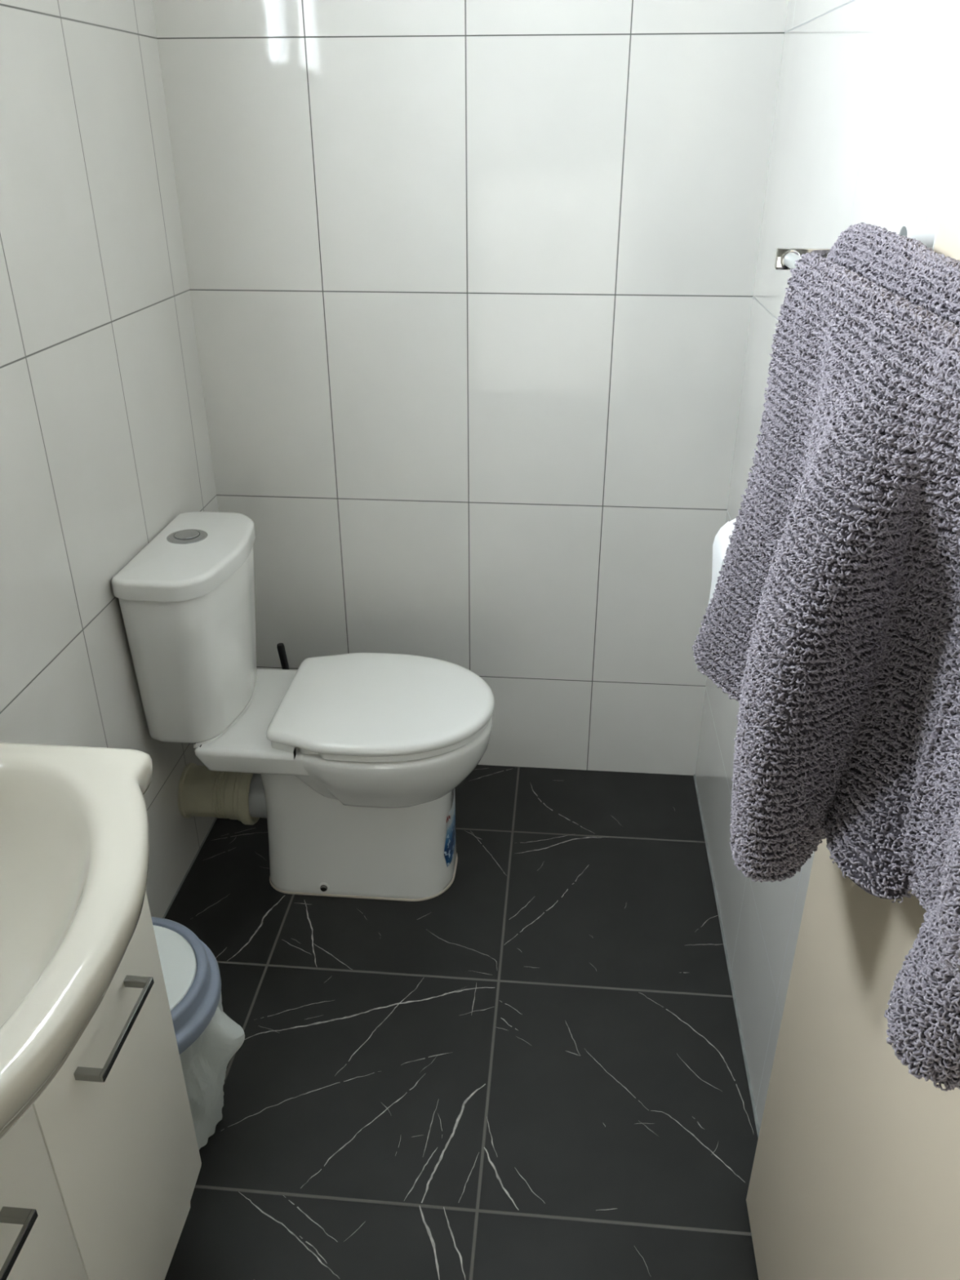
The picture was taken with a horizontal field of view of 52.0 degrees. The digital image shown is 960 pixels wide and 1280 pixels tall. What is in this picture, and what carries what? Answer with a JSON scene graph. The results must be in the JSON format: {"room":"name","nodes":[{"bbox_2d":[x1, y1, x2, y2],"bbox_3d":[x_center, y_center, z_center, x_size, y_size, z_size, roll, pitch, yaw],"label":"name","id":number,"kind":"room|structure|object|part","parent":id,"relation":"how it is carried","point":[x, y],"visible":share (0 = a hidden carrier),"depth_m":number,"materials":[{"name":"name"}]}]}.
{"room":"bathroom","nodes":[
{"label":"bathroom","id":0,"kind":"room"},
{"bbox_2d":[0,0,218,918],"bbox_3d":[-0.806,0.001,0.533,0.100,2.420,3.398,2,28,5],"label":"wall","id":1,"kind":"structure","parent":0,"point":[104,442],"depth_m":1.63,"materials":[{"name":"tile"}]},
{"bbox_2d":[162,817,217,918],"bbox_3d":[-0.751,1.054,1.130,0.006,0.006,3.298,2,28,5],"label":"trim","id":2,"kind":"structure","parent":1,"relation":"attached to","point":[215,818],"depth_m":2.18,"materials":[{"name":"grey plastic"}]},
{"bbox_2d":[164,764,758,1279],"bbox_3d":[0.417,1.168,1.016,2.555,0.100,3.598,2,28,5],"label":"floor","id":3,"kind":"structure","parent":0,"point":[532,1067],"depth_m":1.74,"materials":[{"name":"tile"}]},
{"bbox_2d":[0,889,201,1279],"bbox_3d":[-0.562,0.689,1.066,0.354,0.706,0.550,2,28,5],"label":"vanity cabinet","id":4,"kind":"object","parent":3,"relation":"on","point":[99,1175],"visible":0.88,"depth_m":1.08,"materials":[{"name":"white"}]},
{"bbox_3d":[-0.413,0.536,0.814,0.031,0.010,0.132,2,28,5],"label":"handle","id":5,"kind":"part","parent":4,"relation":"part of","materials":[{"name":"silver metal"}]},
{"bbox_3d":[-0.437,0.694,0.899,0.018,0.560,0.273,2,28,5],"label":"door","id":6,"kind":"part","parent":4,"relation":"part of","materials":[{"name":"white wood"}]},
{"bbox_2d":[0,742,152,1139],"bbox_3d":[-0.522,0.321,0.866,0.429,0.156,0.612,2,28,5],"label":"washbasin","id":7,"kind":"object","parent":4,"relation":"in","point":[74,838],"visible":1,"depth_m":0.95,"materials":[{"name":"beige ceramic"}]},
{"bbox_3d":[-0.389,0.413,1.052,0.031,0.010,0.132,2,28,5],"label":"handle","id":8,"kind":"part","parent":4,"relation":"part of","materials":[{"name":"silver metal"}]},
{"bbox_2d":[151,916,244,1149],"bbox_3d":[-0.545,0.650,1.548,0.294,0.332,0.291,-22,35,-36],"label":"waste bin","id":9,"kind":"object","parent":3,"relation":"on","point":[207,1038],"visible":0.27,"depth_m":1.49,"materials":[{"name":"white plastic"}]},
{"bbox_2d":[276,643,289,669],"bbox_3d":[-0.423,0.190,2.352,0.092,0.408,0.092,2,28,5],"label":"toilet brush","id":10,"kind":"object","parent":3,"relation":"on","point":[280,646],"visible":0.14,"depth_m":2.27,"materials":[{"name":"black plastic"}]},
{"bbox_2d":[111,511,494,901],"bbox_3d":[-0.305,0.160,2.027,0.670,0.762,0.380,2,28,5],"label":"toilet","id":11,"kind":"object","parent":3,"relation":"on","point":[360,759],"visible":1,"depth_m":1.92,"materials":[{"name":"white ceramic"}]},
{"bbox_3d":[-0.545,-0.168,1.881,0.190,0.038,0.370,2,28,5],"label":"cistern lid","id":12,"kind":"part","parent":11,"relation":"part of","materials":[{"name":"white ceramic"}]},
{"bbox_2d":[177,762,266,825],"bbox_3d":[-0.541,0.334,2.150,0.200,0.134,0.134,2,28,5],"label":"pipe","id":13,"kind":"object","parent":11,"relation":"attached to","point":[202,792],"visible":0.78,"depth_m":2.10,"materials":[{"name":"beige plastic"}]},
{"bbox_3d":[-0.186,0.121,1.995,0.430,0.025,0.380,2,28,5],"label":"seat lid","id":14,"kind":"part","parent":11,"relation":"part of","materials":[{"name":"white plastic"}]},
{"bbox_3d":[-0.158,0.142,2.003,0.361,0.017,0.368,2,28,5],"label":"seat","id":15,"kind":"part","parent":11,"relation":"part of","materials":[{"name":"white plastic"}]},
{"bbox_2d":[151,0,788,775],"bbox_3d":[-0.027,-0.776,2.029,1.355,2.420,0.100,2,28,5],"label":"wall","id":16,"kind":"structure","parent":0,"point":[471,282],"depth_m":2.03,"materials":[{"name":"tile"}]},
{"bbox_2d":[694,0,959,1131],"bbox_3d":[0.444,0.051,0.433,0.100,2.420,3.398,2,28,5],"label":"wall","id":17,"kind":"structure","parent":0,"point":[866,120],"depth_m":1.49,"materials":[{"name":"tile"}]},
{"bbox_2d":[693,774,759,1138],"bbox_3d":[0.461,0.779,1.657,0.007,0.007,1.898,2,28,5],"label":"trim","id":18,"kind":"structure","parent":17,"relation":"attached to","point":[694,775],"depth_m":1.91,"materials":[{"name":"grey plastic"}]},
{"bbox_2d":[773,247,870,281],"bbox_3d":[0.376,-0.286,0.840,0.125,0.044,0.710,2,28,5],"label":"towel rail","id":19,"kind":"object","parent":17,"relation":"attached to","point":[785,258],"visible":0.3,"depth_m":1.13,"materials":[{"name":"silver metal"}]},
{"bbox_2d":[691,252,959,1091],"bbox_3d":[0.309,-0.009,0.836,0.147,0.527,0.870,2,28,5],"label":"towel","id":20,"kind":"object","parent":19,"relation":"hanging from","point":[831,620],"visible":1,"depth_m":0.81,"materials":[{"name":"grey fabric"}]},
{"bbox_2d":[826,222,959,328],"bbox_3d":[0.368,-0.127,0.809,0.052,0.353,0.811,2,28,5],"label":"towel","id":21,"kind":"object","parent":19,"relation":"hanging from","point":[903,265],"visible":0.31,"depth_m":0.85,"materials":[{"name":"grey fabric"}]},
{"bbox_2d":[746,118,959,1279],"bbox_3d":[0.387,0.140,0.666,0.038,2.032,0.822,2,28,5],"label":"door","id":22,"kind":"structure","parent":17,"relation":"in","point":[855,1173],"depth_m":1.01,"materials":[{"name":"beige"}]},
{"bbox_2d":[898,224,934,248],"bbox_3d":[0.443,-0.407,1.002,0.027,0.031,0.031,2,28,5],"label":"peg","id":23,"kind":"object","parent":22,"relation":"attached to","point":[925,233],"visible":0.38,"depth_m":0.99,"materials":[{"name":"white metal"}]},
{"bbox_3d":[0.460,-0.123,1.567,0.059,0.040,0.143,2,28,5],"label":"toilet roll holder","id":24,"kind":"object","parent":17,"relation":"attached to","visible":0},
{"bbox_2d":[707,518,736,604],"bbox_3d":[0.438,-0.101,1.599,0.112,0.180,0.103,2,28,5],"label":"toilet roll","id":25,"kind":"object","parent":24,"relation":"hanging from","point":[722,540],"visible":0.11,"depth_m":1.59,"materials":[{"name":"white paper"}]}
]}

